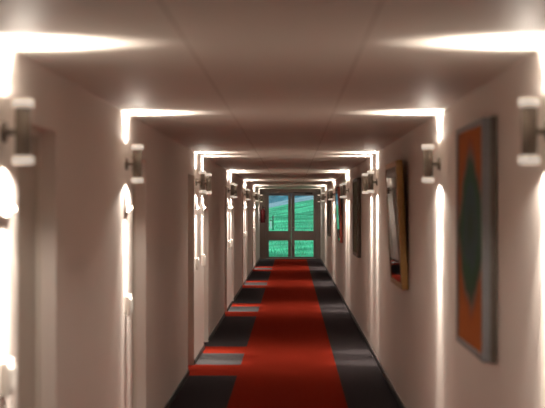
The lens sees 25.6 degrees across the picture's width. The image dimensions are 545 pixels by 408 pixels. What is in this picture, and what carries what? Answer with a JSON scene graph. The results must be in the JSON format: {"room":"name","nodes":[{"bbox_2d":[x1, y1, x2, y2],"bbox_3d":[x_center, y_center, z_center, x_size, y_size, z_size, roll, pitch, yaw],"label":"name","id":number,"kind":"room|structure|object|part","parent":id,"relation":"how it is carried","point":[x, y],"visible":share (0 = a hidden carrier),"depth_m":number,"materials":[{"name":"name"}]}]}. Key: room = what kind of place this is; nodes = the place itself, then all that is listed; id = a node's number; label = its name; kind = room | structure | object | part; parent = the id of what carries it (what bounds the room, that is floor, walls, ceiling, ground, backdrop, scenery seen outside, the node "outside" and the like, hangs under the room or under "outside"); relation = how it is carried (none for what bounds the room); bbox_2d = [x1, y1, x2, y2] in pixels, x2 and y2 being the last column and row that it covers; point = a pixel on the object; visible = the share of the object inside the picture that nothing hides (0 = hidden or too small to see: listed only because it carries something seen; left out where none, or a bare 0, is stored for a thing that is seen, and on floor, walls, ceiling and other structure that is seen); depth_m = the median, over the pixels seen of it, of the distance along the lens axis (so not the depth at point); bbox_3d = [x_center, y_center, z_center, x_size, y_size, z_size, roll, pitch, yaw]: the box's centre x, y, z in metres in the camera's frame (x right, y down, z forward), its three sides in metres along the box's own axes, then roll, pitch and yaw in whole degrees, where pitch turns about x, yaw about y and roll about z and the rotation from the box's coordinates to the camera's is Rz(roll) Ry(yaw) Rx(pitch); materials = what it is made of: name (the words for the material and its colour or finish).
{"room":"hotel corridor","nodes":[
{"label":"hotel corridor","id":0,"kind":"room"},
{"bbox_2d":[0,42,259,407],"bbox_3d":[-0.862,0.601,18.365,0.200,2.310,42.700,0,0,1],"label":"wall","id":1,"kind":"structure","parent":0,"point":[86,141],"depth_m":6.93,"materials":[{"name":"paint"}]},
{"bbox_2d":[0,358,14,396],"bbox_3d":[-0.969,0.636,4.395,0.040,0.130,0.100,0,0,1],"label":"light switch","id":2,"kind":"object","parent":1,"relation":"attached to","point":[7,366],"visible":1,"depth_m":4.35,"materials":[{"name":"white plastic"}]},
{"bbox_2d":[0,178,15,216],"bbox_3d":[-0.970,-0.024,4.396,0.037,0.140,0.180,0,0,1],"label":"room sign","id":3,"kind":"object","parent":1,"relation":"attached to","point":[6,208],"visible":1,"depth_m":4.39,"materials":[{"name":"white plastic"}]},
{"bbox_3d":[-0.962,0.022,4.446,0.023,0.028,0.028,0,0,1],"label":"knob","id":4,"kind":"part","parent":3,"relation":"part of","materials":[{"name":"white plastic"}]},
{"bbox_2d":[0,98,33,164],"bbox_3d":[-0.931,-0.264,4.396,0.115,0.240,0.080,0,0,1],"label":"wall sconce","id":5,"kind":"object","parent":1,"relation":"attached to","point":[22,131],"visible":1,"depth_m":4.37,"materials":[{"name":"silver metal"}]},
{"bbox_2d":[18,129,39,407],"bbox_3d":[-1.062,0.698,5.016,0.092,2.049,0.758,0,0,1],"label":"door","id":6,"kind":"structure","parent":1,"relation":"in","point":[28,175],"depth_m":5.21,"materials":[{"name":"paint"}]},
{"bbox_3d":[-1.079,0.698,5.016,0.058,2.049,0.758,0,0,1],"label":"frame","id":7,"kind":"part","parent":6,"relation":"part of","materials":[{"name":"paint"}]},
{"bbox_2d":[124,190,131,212],"bbox_3d":[-0.917,-0.016,7.646,0.037,0.140,0.180,0,0,1],"label":"room sign","id":8,"kind":"object","parent":1,"relation":"attached to","point":[127,208],"visible":1,"depth_m":7.61,"materials":[{"name":"white plastic"}]},
{"bbox_3d":[-0.923,-0.015,7.646,0.013,0.130,0.168,0,0,1],"label":"panel","id":9,"kind":"part","parent":8,"relation":"part of","materials":[{"name":"white plastic"}]},
{"bbox_2d":[125,294,132,315],"bbox_3d":[-0.916,0.644,7.644,0.040,0.130,0.100,0,0,1],"label":"light switch","id":10,"kind":"object","parent":1,"relation":"attached to","point":[128,300],"visible":1,"depth_m":7.59,"materials":[{"name":"white plastic"}]},
{"bbox_2d":[132,159,135,407],"bbox_3d":[-1.008,0.706,8.326,0.092,2.049,0.758,0,0,1],"label":"door","id":11,"kind":"structure","parent":1,"relation":"in","point":[133,184],"depth_m":8.67,"materials":[{"name":"paint"}]},
{"bbox_2d":[125,145,143,182],"bbox_3d":[-0.878,-0.256,7.646,0.115,0.240,0.080,0,0,1],"label":"wall sconce","id":12,"kind":"object","parent":1,"relation":"attached to","point":[137,149],"visible":1,"depth_m":7.62,"materials":[{"name":"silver metal"}]},
{"bbox_2d":[195,197,198,209],"bbox_3d":[-0.827,-0.002,13.215,0.037,0.140,0.180,0,0,1],"label":"room sign","id":13,"kind":"object","parent":1,"relation":"attached to","point":[196,202],"visible":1,"depth_m":13.13,"materials":[{"name":"white plastic"}]},
{"bbox_2d":[195,258,199,269],"bbox_3d":[-0.825,0.658,13.214,0.040,0.130,0.100,0,0,1],"label":"light switch","id":14,"kind":"object","parent":1,"relation":"attached to","point":[197,261],"visible":1,"depth_m":13.16,"materials":[{"name":"white plastic"}]},
{"bbox_2d":[195,171,205,192],"bbox_3d":[-0.788,-0.242,13.215,0.115,0.240,0.080,0,0,1],"label":"wall sconce","id":15,"kind":"object","parent":1,"relation":"attached to","point":[202,173],"visible":1,"depth_m":13.19,"materials":[{"name":"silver metal"}]},
{"bbox_2d":[202,254,205,265],"bbox_3d":[-0.810,0.660,14.163,0.040,0.130,0.100,0,0,1],"label":"light switch","id":16,"kind":"object","parent":1,"relation":"attached to","point":[203,255],"visible":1,"depth_m":14.11,"materials":[{"name":"white plastic"}]},
{"bbox_2d":[205,173,211,193],"bbox_3d":[-0.772,-0.240,14.165,0.115,0.240,0.080,0,0,1],"label":"wall sconce","id":17,"kind":"object","parent":1,"relation":"attached to","point":[208,175],"visible":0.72,"depth_m":14.14,"materials":[{"name":"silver metal"}]},
{"bbox_2d":[164,258,259,407],"bbox_3d":[-0.757,1.728,18.261,0.012,0.055,42.500,0,0,1],"label":"baseboard","id":18,"kind":"structure","parent":1,"relation":"attached to","point":[186,375],"depth_m":13.60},
{"bbox_2d":[228,183,234,197],"bbox_3d":[-0.681,-0.226,19.814,0.115,0.240,0.080,0,0,1],"label":"wall sconce","id":19,"kind":"object","parent":1,"relation":"attached to","point":[231,184],"visible":1,"depth_m":19.79,"materials":[{"name":"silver metal"}]},
{"bbox_2d":[234,184,236,197],"bbox_3d":[-0.665,-0.223,20.764,0.115,0.240,0.080,0,0,1],"label":"wall sconce","id":20,"kind":"object","parent":1,"relation":"attached to","point":[235,185],"visible":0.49,"depth_m":20.74,"materials":[{"name":"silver metal"}]},
{"bbox_2d":[244,189,248,199],"bbox_3d":[-0.573,-0.209,26.413,0.115,0.240,0.080,0,0,1],"label":"wall sconce","id":21,"kind":"object","parent":1,"relation":"attached to","point":[247,191],"visible":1,"depth_m":26.39,"materials":[{"name":"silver metal"}]},
{"bbox_2d":[259,205,265,222],"bbox_3d":[-0.331,0.327,38.956,0.192,0.560,0.190,0,0,-36],"label":"fire extinguisher","id":22,"kind":"object","parent":1,"relation":"attached to","point":[262,217],"visible":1,"depth_m":38.90,"materials":[{"name":"red metal"}]},
{"bbox_2d":[0,0,544,188],"bbox_3d":[0.235,-0.629,18.250,2.398,0.150,42.900,0,0,1],"label":"ceiling","id":23,"kind":"structure","parent":0,"point":[276,94],"depth_m":4.92,"materials":[{"name":"paint"}]},
{"bbox_2d":[169,259,400,407],"bbox_3d":[0.235,1.816,18.244,2.398,0.120,42.900,0,0,1],"label":"floor","id":24,"kind":"structure","parent":0,"point":[288,339],"depth_m":14.10,"materials":[{"name":"red carpet"}]},
{"bbox_2d":[260,189,320,258],"bbox_3d":[0.582,0.654,39.594,1.998,2.310,0.200,0,0,1],"label":"wall","id":25,"kind":"structure","parent":0,"point":[262,191],"depth_m":39.51,"materials":[{"name":"beige paint"}]},
{"bbox_2d":[265,192,317,258],"bbox_3d":[0.613,0.714,39.512,1.751,2.190,0.204,0,0,1],"label":"door","id":26,"kind":"structure","parent":25,"relation":"in","point":[291,235],"depth_m":39.51,"materials":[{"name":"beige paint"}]},
{"bbox_2d":[321,46,544,407],"bbox_3d":[1.336,0.601,18.329,0.200,2.310,42.700,0,0,1],"label":"wall","id":27,"kind":"structure","parent":0,"point":[411,332],"depth_m":7.33,"materials":[{"name":"paint"}]},
{"bbox_2d":[327,192,330,235],"bbox_3d":[1.388,0.244,29.481,0.050,1.080,1.200,0,0,1],"label":"framed painting","id":28,"kind":"object","parent":27,"relation":"attached to","point":[328,201],"visible":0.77,"depth_m":29.39,"materials":[{"name":"brown wood"}]},
{"bbox_2d":[329,189,334,199],"bbox_3d":[1.309,-0.209,26.383,0.115,0.240,0.080,0,0,1],"label":"wall sconce","id":29,"kind":"object","parent":27,"relation":"attached to","point":[331,191],"visible":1,"depth_m":26.36,"materials":[{"name":"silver metal"}]},
{"bbox_2d":[335,186,342,242],"bbox_3d":[1.253,0.198,22.682,0.099,1.041,1.200,0,0,1],"label":"framed painting","id":30,"kind":"object","parent":27,"relation":"attached to","point":[337,189],"visible":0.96,"depth_m":22.09,"materials":[{"name":"red wood"}]},
{"bbox_3d":[1.231,0.199,22.683,0.048,0.949,1.110,0,0,1],"label":"glass","id":31,"kind":"part","parent":30,"relation":"part of","materials":[{"name":"clear glass"}]},
{"bbox_2d":[340,184,342,197],"bbox_3d":[1.218,-0.223,20.734,0.115,0.240,0.080,0,0,1],"label":"wall sconce","id":32,"kind":"object","parent":27,"relation":"attached to","point":[341,185],"visible":0.55,"depth_m":20.71,"materials":[{"name":"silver metal"}]},
{"bbox_2d":[342,183,348,197],"bbox_3d":[1.202,-0.226,19.784,0.115,0.240,0.080,0,0,1],"label":"wall sconce","id":33,"kind":"object","parent":27,"relation":"attached to","point":[343,184],"visible":1,"depth_m":19.76,"materials":[{"name":"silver metal"}]},
{"bbox_2d":[353,178,360,257],"bbox_3d":[1.183,0.187,16.883,0.050,1.090,1.200,0,0,1],"label":"framed painting","id":34,"kind":"object","parent":27,"relation":"attached to","point":[357,181],"visible":1,"depth_m":16.29,"materials":[{"name":"brown wood"}]},
{"bbox_2d":[320,257,405,407],"bbox_3d":[1.228,1.728,18.228,0.012,0.055,42.500,0,0,1],"label":"baseboard","id":35,"kind":"structure","parent":27,"relation":"attached to","point":[386,377],"depth_m":13.74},
{"bbox_2d":[362,173,368,193],"bbox_3d":[1.110,-0.240,14.134,0.115,0.240,0.080,0,0,1],"label":"wall sconce","id":36,"kind":"object","parent":27,"relation":"attached to","point":[365,175],"visible":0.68,"depth_m":14.11,"materials":[{"name":"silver metal"}]},
{"bbox_2d":[367,171,377,192],"bbox_3d":[1.095,-0.242,13.185,0.115,0.240,0.080,0,0,1],"label":"wall sconce","id":37,"kind":"object","parent":27,"relation":"attached to","point":[370,173],"visible":1,"depth_m":13.16,"materials":[{"name":"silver metal"}]},
{"bbox_2d":[385,160,408,289],"bbox_3d":[1.047,0.169,10.154,0.104,1.046,1.100,0,0,1],"label":"mirror","id":38,"kind":"object","parent":27,"relation":"attached to","point":[394,183],"visible":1,"depth_m":9.79,"materials":[{"name":"brown wood"}]},
{"bbox_3d":[1.022,0.170,10.154,0.047,0.944,1.000,0,0,1],"label":"glass","id":39,"kind":"part","parent":38,"relation":"part of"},
{"bbox_2d":[422,144,440,182],"bbox_3d":[1.004,-0.256,7.615,0.115,0.240,0.080,0,0,1],"label":"wall sconce","id":40,"kind":"object","parent":27,"relation":"attached to","point":[428,163],"visible":1,"depth_m":7.59,"materials":[{"name":"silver metal"}]},
{"bbox_2d":[456,116,496,363],"bbox_3d":[0.997,0.165,5.912,0.066,1.128,0.884,0,0,1],"label":"framed painting","id":41,"kind":"object","parent":27,"relation":"attached to","point":[476,142],"visible":1,"depth_m":5.65,"materials":[{"name":"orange paint"}]},
{"bbox_2d":[518,98,544,164],"bbox_3d":[0.952,-0.264,4.366,0.115,0.240,0.080,0,0,1],"label":"wall sconce","id":42,"kind":"object","parent":27,"relation":"attached to","point":[529,130],"visible":1,"depth_m":4.34,"materials":[{"name":"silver metal"}]},
{"label":"outside","id":43,"kind":"structure","parent":0,"visible":0},
{"bbox_2d":[269,196,303,203],"bbox_3d":[1.982,-6.012,121.999,44.000,18.604,24.000,0,0,1],"label":"sky","id":44,"kind":"structure","parent":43,"point":[272,199],"depth_m":110.60,"materials":[{"name":"blue"}]},
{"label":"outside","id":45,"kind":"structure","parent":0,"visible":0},
{"bbox_2d":[269,200,312,256],"bbox_3d":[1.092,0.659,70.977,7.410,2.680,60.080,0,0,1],"label":"grass","id":46,"kind":"structure","parent":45,"point":[307,221],"depth_m":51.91,"materials":[{"name":"green plant"}]},
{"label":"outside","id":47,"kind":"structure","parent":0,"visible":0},
{"bbox_2d":[269,196,312,207],"bbox_3d":[1.739,-0.121,106.987,36.000,6.516,6.000,0,0,1],"label":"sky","id":48,"kind":"structure","parent":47,"point":[305,198],"depth_m":106.40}
]}

